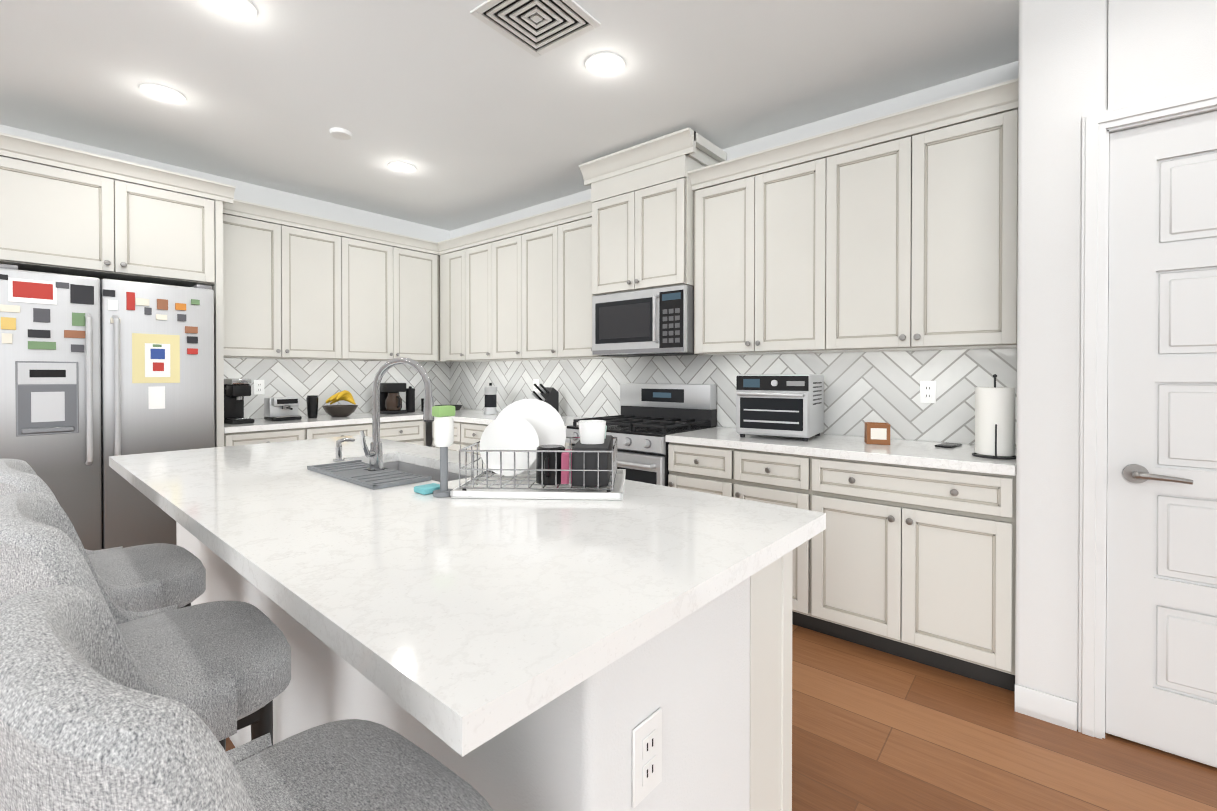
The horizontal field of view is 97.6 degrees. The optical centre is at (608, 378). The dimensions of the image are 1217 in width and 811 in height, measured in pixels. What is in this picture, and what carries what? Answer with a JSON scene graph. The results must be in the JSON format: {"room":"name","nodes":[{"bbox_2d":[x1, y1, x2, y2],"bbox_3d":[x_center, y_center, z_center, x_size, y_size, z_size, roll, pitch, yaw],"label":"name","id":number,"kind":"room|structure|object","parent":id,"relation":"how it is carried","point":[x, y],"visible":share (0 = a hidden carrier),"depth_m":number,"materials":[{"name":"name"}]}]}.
{"room":"kitchen","nodes":[
{"label":"kitchen","id":0,"kind":"room"},
{"bbox_2d":[0,124,449,446],"bbox_3d":[-3.444,-0.135,3.497,0.200,2.740,5.800,0,1,40],"label":"wall","id":1,"kind":"structure","parent":0,"point":[256,194],"depth_m":4.33,"materials":[{"name":"paint"}]},
{"bbox_2d":[0,134,219,289],"bbox_3d":[-3.111,-0.927,3.229,0.627,0.640,1.055,0,1,40],"label":"upper cabinet","id":2,"kind":"object","parent":1,"relation":"attached to","point":[56,220],"depth_m":3.03,"materials":[{"name":"paint"}]},
{"bbox_2d":[254,380,263,394],"bbox_3d":[-2.735,0.071,4.170,0.008,0.116,0.072,0,1,40],"label":"outlet","id":3,"kind":"object","parent":1,"relation":"attached to","point":[258,387],"visible":1,"depth_m":4.17,"materials":[{"name":"white plastic"}]},
{"bbox_2d":[214,194,331,361],"bbox_3d":[-2.561,-0.704,4.119,0.332,1.100,0.934,0,1,40],"label":"upper cabinet","id":4,"kind":"object","parent":1,"relation":"attached to","point":[273,297],"depth_m":3.95,"materials":[{"name":"paint"}]},
{"bbox_2d":[332,220,431,361],"bbox_3d":[-2.032,-0.708,4.752,0.332,1.100,0.932,0,1,40],"label":"upper cabinet","id":5,"kind":"object","parent":1,"relation":"attached to","point":[382,280],"depth_m":4.58,"materials":[{"name":"paint"}]},
{"bbox_2d":[0,0,1018,230],"bbox_3d":[-0.605,-1.517,1.115,7.600,0.060,5.800,0,1,40],"label":"ceiling","id":6,"kind":"structure","parent":0,"point":[471,118],"depth_m":2.69,"materials":[{"name":"paint"}]},
{"bbox_2d":[139,83,186,103],"bbox_3d":[-2.339,-1.494,2.798,0.194,0.010,0.194,0,1,40],"label":"recessed light","id":7,"kind":"object","parent":6,"relation":"in","point":[163,93],"visible":0.94,"depth_m":2.79,"materials":[{"name":"white plastic"}]},
{"bbox_2d":[201,0,257,20],"bbox_3d":[-1.512,-1.489,2.120,0.194,0.010,0.194,0,1,40],"label":"recessed light","id":8,"kind":"object","parent":6,"relation":"in","point":[243,10],"visible":1,"depth_m":2.15,"materials":[{"name":"white plastic"}]},
{"bbox_2d":[329,127,351,139],"bbox_3d":[-1.634,-1.487,3.252,0.124,0.030,0.124,0,1,40],"label":"smoke detector","id":9,"kind":"object","parent":6,"relation":"attached to","point":[341,133],"visible":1,"depth_m":3.22,"materials":[{"name":"white plastic"}]},
{"bbox_2d":[387,161,415,172],"bbox_3d":[-1.470,-1.501,3.792,0.194,0.010,0.194,0,1,40],"label":"recessed light","id":10,"kind":"object","parent":6,"relation":"in","point":[402,167],"visible":0.96,"depth_m":3.78,"materials":[{"name":"white plastic"}]},
{"bbox_2d":[470,0,600,56],"bbox_3d":[-0.298,-1.488,2.200,0.380,0.014,0.380,0,1,37],"label":"ceiling vent","id":11,"kind":"object","parent":6,"relation":"in","point":[535,28],"visible":0.98,"depth_m":2.21,"materials":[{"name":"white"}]},
{"bbox_2d":[585,52,625,76],"bbox_3d":[-0.015,-1.492,2.538,0.194,0.010,0.194,0,1,40],"label":"recessed light","id":12,"kind":"object","parent":6,"relation":"in","point":[605,64],"visible":1,"depth_m":2.53,"materials":[{"name":"white plastic"}]},
{"bbox_2d":[226,624,1216,810],"bbox_3d":[-0.605,1.283,1.135,7.600,0.060,5.800,0,1,40],"label":"floor","id":13,"kind":"structure","parent":0,"point":[874,730],"depth_m":1.78,"materials":[{"name":"brown wood"}]},
{"bbox_2d":[0,459,205,611],"bbox_3d":[-1.539,0.739,1.611,0.540,1.022,0.470,0,1,39],"label":"stool","id":14,"kind":"object","parent":13,"relation":"on","point":[142,578],"visible":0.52,"depth_m":1.57,"materials":[{"name":"fabric"}]},
{"bbox_2d":[0,264,214,550],"bbox_3d":[-3.004,0.330,3.191,0.812,1.809,0.906,0,1,40],"label":"refrigerator","id":15,"kind":"object","parent":13,"relation":"on","point":[95,373],"visible":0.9,"depth_m":2.92,"materials":[{"name":"silver metal"}]},
{"bbox_2d":[0,493,290,751],"bbox_3d":[-0.983,0.743,1.140,0.540,1.022,0.470,0,1,42],"label":"stool","id":16,"kind":"object","parent":13,"relation":"on","point":[221,670],"visible":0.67,"depth_m":1.08,"materials":[{"name":"fabric"}]},
{"bbox_2d":[0,585,492,810],"bbox_3d":[-0.412,0.746,0.657,0.540,1.022,0.470,0,1,37],"label":"stool","id":17,"kind":"object","parent":13,"relation":"on","point":[88,722],"visible":1,"depth_m":0.43,"materials":[{"name":"fabric"}]},
{"bbox_2d":[215,430,295,446],"bbox_3d":[-2.573,0.795,3.897,0.612,0.874,0.559,0,1,40],"label":"base cabinet","id":18,"kind":"object","parent":13,"relation":"on","point":[257,436],"depth_m":3.62,"materials":[{"name":"paint"}]},
{"bbox_2d":[296,426,363,439],"bbox_3d":[-2.272,0.793,4.258,0.612,0.874,0.620,0,1,40],"label":"base cabinet","id":19,"kind":"object","parent":13,"relation":"on","point":[313,432],"depth_m":3.99,"materials":[{"name":"paint"}]},
{"bbox_2d":[364,418,425,445],"bbox_3d":[-1.979,0.790,4.608,0.612,0.874,0.534,0,1,40],"label":"base cabinet","id":20,"kind":"object","parent":13,"relation":"on","point":[407,432],"depth_m":4.45,"materials":[{"name":"paint"}]},
{"bbox_2d":[215,414,422,433],"bbox_3d":[-2.272,0.336,4.241,0.630,0.040,1.478,0,1,40],"label":"countertop","id":21,"kind":"structure","parent":20,"relation":"on","point":[322,419],"depth_m":3.98,"materials":[{"name":"white stone"}]},
{"bbox_2d":[224,378,254,423],"bbox_3d":[-2.699,0.160,3.810,0.375,0.315,0.140,0,0,32],"label":"coffee machine","id":22,"kind":"object","parent":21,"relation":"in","point":[236,390],"visible":0.73,"depth_m":3.74,"materials":[{"name":"black plastic"}]},
{"bbox_2d":[264,397,301,420],"bbox_3d":[-2.440,0.231,4.016,0.260,0.170,0.200,0,1,40],"label":"espresso machine","id":23,"kind":"object","parent":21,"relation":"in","point":[280,408],"visible":1,"depth_m":3.98,"materials":[{"name":"silver metal"}]},
{"bbox_2d":[306,395,318,417],"bbox_3d":[-2.336,0.224,4.202,0.084,0.180,0.084,0,1,40],"label":"tumbler","id":24,"kind":"object","parent":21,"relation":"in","point":[312,406],"visible":1,"depth_m":4.17,"materials":[{"name":"black plastic"}]},
{"bbox_2d":[322,390,357,416],"bbox_3d":[-2.185,0.205,4.337,0.268,0.217,0.268,0,1,40],"label":"bowl","id":25,"kind":"object","parent":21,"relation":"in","point":[339,410],"visible":1,"depth_m":4.28,"materials":[{"name":"grey ceramic"}]},
{"bbox_2d":[380,383,406,414],"bbox_3d":[-1.905,0.176,4.689,0.256,0.270,0.190,0,1,40],"label":"drip coffee maker","id":26,"kind":"object","parent":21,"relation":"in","point":[390,400],"visible":0.75,"depth_m":4.63,"materials":[{"name":"black plastic"}]},
{"bbox_2d":[405,410,582,428],"bbox_3d":[-0.953,0.334,4.514,2.321,0.040,0.630,0,1,40],"label":"countertop","id":27,"kind":"structure","parent":20,"relation":"on","point":[481,419],"depth_m":4.35,"materials":[{"name":"white stone"}]},
{"bbox_2d":[406,386,414,411],"bbox_3d":[-1.814,0.191,4.874,0.084,0.237,0.084,0,1,40],"label":"canister","id":28,"kind":"object","parent":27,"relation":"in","point":[410,398],"visible":0.9,"depth_m":4.84,"materials":[{"name":"black metal"}]},
{"bbox_2d":[421,398,423,411],"bbox_3d":[-1.695,0.244,4.970,0.108,0.130,0.108,0,1,40],"label":"canister","id":29,"kind":"object","parent":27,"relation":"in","point":[422,403],"visible":0.23,"depth_m":4.93,"materials":[{"name":"black metal"}]},
{"bbox_2d":[434,405,461,409],"bbox_3d":[-1.542,0.278,5.092,0.338,0.061,0.338,0,1,40],"label":"skillet","id":30,"kind":"object","parent":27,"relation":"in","point":[457,407],"visible":0.29,"depth_m":5.13,"materials":[{"name":"grey metal"}]},
{"bbox_2d":[483,383,497,414],"bbox_3d":[-1.026,0.176,4.632,0.124,0.270,0.124,0,1,40],"label":"coffee grinder","id":31,"kind":"object","parent":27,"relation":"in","point":[490,390],"visible":1,"depth_m":4.59,"materials":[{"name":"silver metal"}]},
{"bbox_2d":[531,384,558,412],"bbox_3d":[-0.519,0.177,4.255,0.110,0.273,0.229,0,1,40],"label":"knife block","id":32,"kind":"object","parent":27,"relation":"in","point":[549,395],"visible":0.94,"depth_m":4.25,"materials":[{"name":"black"}]},
{"bbox_2d":[431,418,463,450],"bbox_3d":[-1.156,0.789,4.697,0.498,0.874,0.613,0,1,40],"label":"base cabinet","id":33,"kind":"object","parent":13,"relation":"on","point":[458,444],"depth_m":4.37,"materials":[{"name":"paint"}]},
{"bbox_2d":[464,422,486,454],"bbox_3d":[-0.849,0.791,4.441,0.540,0.874,0.613,0,1,40],"label":"base cabinet","id":34,"kind":"object","parent":13,"relation":"on","point":[472,433],"depth_m":4.24,"materials":[{"name":"paint"}]},
{"bbox_2d":[153,439,824,810],"bbox_3d":[-0.717,0.810,1.865,2.557,0.876,0.871,0,1,40],"label":"kitchen island","id":35,"kind":"object","parent":13,"relation":"on","point":[631,649],"depth_m":1.04,"materials":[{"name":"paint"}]},
{"bbox_2d":[109,459,825,770],"bbox_3d":[-0.782,0.354,1.787,2.622,0.044,1.104,0,1,40],"label":"island countertop","id":36,"kind":"structure","parent":35,"relation":"on","point":[477,687],"depth_m":0.79,"materials":[{"name":"white stone"}]},
{"bbox_2d":[333,438,354,460],"bbox_3d":[-1.066,0.284,2.146,0.044,0.090,0.083,0,1,40],"label":"soap pump","id":37,"kind":"object","parent":36,"relation":"on","point":[339,450],"visible":1,"depth_m":2.12,"materials":[{"name":"silver metal"}]},
{"bbox_2d":[307,460,431,489],"bbox_3d":[-0.835,0.326,1.833,0.524,0.012,0.202,0,1,40],"label":"mat","id":38,"kind":"object","parent":36,"relation":"on","point":[356,472],"visible":0.88,"depth_m":1.79,"materials":[{"name":"grey rubber"}]},
{"bbox_2d":[360,357,433,470],"bbox_3d":[-0.753,0.129,1.873,0.228,0.406,0.190,0,1,40],"label":"faucet","id":39,"kind":"object","parent":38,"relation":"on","point":[374,453],"visible":0.98,"depth_m":1.89,"materials":[{"name":"silver metal"}]},
{"bbox_2d":[414,483,439,494],"bbox_3d":[-0.526,0.325,1.564,0.061,0.018,0.071,0,1,40],"label":"sponge","id":40,"kind":"object","parent":36,"relation":"on","point":[425,489],"visible":0.75,"depth_m":1.54,"materials":[{"name":"teal"}]},
{"bbox_2d":[432,405,454,496],"bbox_3d":[-0.470,0.206,1.520,0.060,0.255,0.060,0,1,40],"label":"dish brush","id":41,"kind":"object","parent":36,"relation":"on","point":[443,430],"visible":0.92,"depth_m":1.50,"materials":[{"name":"grey plastic"}]},
{"bbox_2d":[450,399,625,499],"bbox_3d":[-0.191,0.200,1.652,0.480,0.266,0.370,0,0,3],"label":"dish rack","id":42,"kind":"object","parent":36,"relation":"on","point":[524,453],"visible":1,"depth_m":1.57,"materials":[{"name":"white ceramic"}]},
{"bbox_2d":[565,383,716,485],"bbox_3d":[0.200,0.637,3.489,0.752,1.193,0.708,0,1,40],"label":"range","id":43,"kind":"object","parent":13,"relation":"on","point":[646,421],"visible":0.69,"depth_m":3.46,"materials":[{"name":"silver metal"}]},
{"bbox_2d":[668,442,743,498],"bbox_3d":[0.712,0.801,3.137,0.471,0.874,0.613,0,1,40],"label":"base cabinet","id":44,"kind":"object","parent":13,"relation":"on","point":[706,469],"depth_m":2.89,"materials":[{"name":"paint"}]},
{"bbox_2d":[744,450,823,633],"bbox_3d":[1.000,0.802,2.896,0.520,0.874,0.613,0,1,40],"label":"base cabinet","id":45,"kind":"object","parent":13,"relation":"on","point":[789,480],"depth_m":2.57,"materials":[{"name":"paint"}]},
{"bbox_2d":[824,458,1015,691],"bbox_3d":[1.429,0.805,2.538,0.838,0.874,0.613,0,1,40],"label":"base cabinet","id":46,"kind":"object","parent":13,"relation":"on","point":[920,565],"depth_m":2.24,"materials":[{"name":"paint"}]},
{"bbox_2d":[665,426,1015,477],"bbox_3d":[1.135,0.346,2.769,1.590,0.040,0.630,0,1,40],"label":"countertop","id":47,"kind":"structure","parent":46,"relation":"on","point":[849,448],"depth_m":2.52,"materials":[{"name":"white stone"}]},
{"bbox_2d":[736,374,823,440],"bbox_3d":[0.945,0.151,2.945,0.393,0.345,0.411,0,0,33],"label":"toaster oven","id":48,"kind":"object","parent":47,"relation":"in","point":[786,405],"visible":1,"depth_m":2.80,"materials":[{"name":"silver metal"}]},
{"bbox_2d":[864,422,889,444],"bbox_3d":[1.344,0.276,2.665,0.104,0.100,0.105,0,0,20],"label":"picture frame","id":49,"kind":"object","parent":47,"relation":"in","point":[878,433],"visible":1,"depth_m":2.62,"materials":[{"name":"brown wood"}]},
{"bbox_2d":[935,442,961,447],"bbox_3d":[1.631,0.322,2.556,0.150,0.009,0.072,0,1,-40],"label":"phone","id":50,"kind":"object","parent":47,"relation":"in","point":[947,445],"visible":0.98,"depth_m":2.53,"materials":[{"name":"black plastic"}]},
{"bbox_2d":[972,374,1015,459],"bbox_3d":[1.615,0.155,2.227,0.158,0.346,0.164,0,1,40],"label":"paper towel holder","id":51,"kind":"object","parent":47,"relation":"in","point":[994,421],"visible":1,"depth_m":2.17,"materials":[{"name":"black"}]},
{"bbox_2d":[450,61,1018,447],"bbox_3d":[1.267,-0.132,3.209,7.400,2.740,0.200,0,1,40],"label":"wall","id":52,"kind":"structure","parent":0,"point":[989,77],"depth_m":3.02,"materials":[{"name":"paint"}]},
{"bbox_2d":[432,234,467,361],"bbox_3d":[-1.341,-0.710,4.977,0.483,1.100,0.404,0,1,40],"label":"upper cabinet","id":53,"kind":"object","parent":52,"relation":"attached to","point":[450,256],"depth_m":4.91,"materials":[{"name":"paint"}]},
{"bbox_2d":[468,226,495,361],"bbox_3d":[-1.028,-0.708,4.762,0.488,1.100,0.333,0,1,40],"label":"upper cabinet","id":54,"kind":"object","parent":52,"relation":"attached to","point":[482,244],"depth_m":4.61,"materials":[{"name":"paint"}]},
{"bbox_2d":[496,218,523,361],"bbox_3d":[-0.737,-0.706,4.519,0.488,1.100,0.333,0,1,40],"label":"upper cabinet","id":55,"kind":"object","parent":52,"relation":"attached to","point":[510,236],"depth_m":4.37,"materials":[{"name":"paint"}]},
{"bbox_2d":[533,379,538,392],"bbox_3d":[-0.632,0.067,4.649,0.072,0.116,0.008,0,1,40],"label":"outlet","id":56,"kind":"object","parent":52,"relation":"attached to","point":[536,382],"visible":0.75,"depth_m":4.65,"materials":[{"name":"white plastic"}]},
{"bbox_2d":[524,207,571,361],"bbox_3d":[-0.433,-0.705,4.266,0.518,1.100,0.333,0,1,40],"label":"upper cabinet","id":57,"kind":"object","parent":52,"relation":"attached to","point":[543,233],"depth_m":4.11,"materials":[{"name":"paint"}]},
{"bbox_2d":[564,202,627,361],"bbox_3d":[-0.142,-0.703,4.022,0.458,1.100,0.333,0,1,40],"label":"upper cabinet","id":58,"kind":"object","parent":52,"relation":"attached to","point":[577,304],"depth_m":3.89,"materials":[{"name":"paint"}]},
{"bbox_2d":[588,150,707,297],"bbox_3d":[0.301,-0.959,3.598,0.758,0.774,0.413,0,1,40],"label":"upper cabinet","id":59,"kind":"object","parent":52,"relation":"attached to","point":[640,217],"depth_m":3.41,"materials":[{"name":"paint"}]},
{"bbox_2d":[592,285,698,356],"bbox_3d":[0.289,-0.362,3.588,0.752,0.412,0.446,0,1,40],"label":"microwave","id":60,"kind":"object","parent":59,"relation":"attached to","point":[651,322],"visible":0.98,"depth_m":3.40,"materials":[{"name":"silver metal"}]},
{"bbox_2d":[688,130,839,357],"bbox_3d":[0.944,-0.696,3.115,0.848,1.100,0.333,0,1,40],"label":"upper cabinet","id":61,"kind":"object","parent":52,"relation":"attached to","point":[766,224],"depth_m":2.95,"materials":[{"name":"paint"}]},
{"bbox_2d":[920,381,935,402],"bbox_3d":[1.647,0.071,2.745,0.072,0.116,0.008,0,1,40],"label":"electrical outlet","id":62,"kind":"object","parent":52,"relation":"attached to","point":[927,391],"visible":1,"depth_m":2.74,"materials":[{"name":"white plastic"}]},
{"bbox_2d":[840,78,1017,353],"bbox_3d":[1.513,-0.693,2.639,0.852,1.100,0.333,0,1,40],"label":"upper cabinet","id":63,"kind":"object","parent":52,"relation":"attached to","point":[882,250],"depth_m":2.45,"materials":[{"name":"paint"}]},
{"bbox_2d":[1015,0,1216,729],"bbox_3d":[2.785,-0.119,1.377,2.720,2.740,0.665,0,1,40],"label":"wall","id":64,"kind":"structure","parent":0,"point":[1078,59],"depth_m":1.92,"materials":[{"name":"paint"}]},
{"bbox_2d":[1015,684,1076,730],"bbox_3d":[1.591,1.198,1.941,0.175,0.098,0.013,0,1,40],"label":"baseboard","id":65,"kind":"structure","parent":64,"relation":"attached to","point":[1050,708],"depth_m":1.93,"materials":[{"name":"white paint"}]},
{"bbox_2d":[1078,84,1216,738],"bbox_3d":[2.064,0.166,1.615,0.952,2.166,0.139,0,1,40],"label":"door frame","id":66,"kind":"structure","parent":64,"relation":"attached to","point":[1098,128],"depth_m":1.84,"materials":[{"name":"white paint"}]},
{"bbox_2d":[1105,111,1216,767],"bbox_3d":[2.034,0.196,1.580,0.808,2.082,0.100,0,1,40],"label":"pantry door","id":67,"kind":"structure","parent":64,"relation":"in","point":[1161,620],"depth_m":1.76,"materials":[{"name":"white paint"}]}
]}

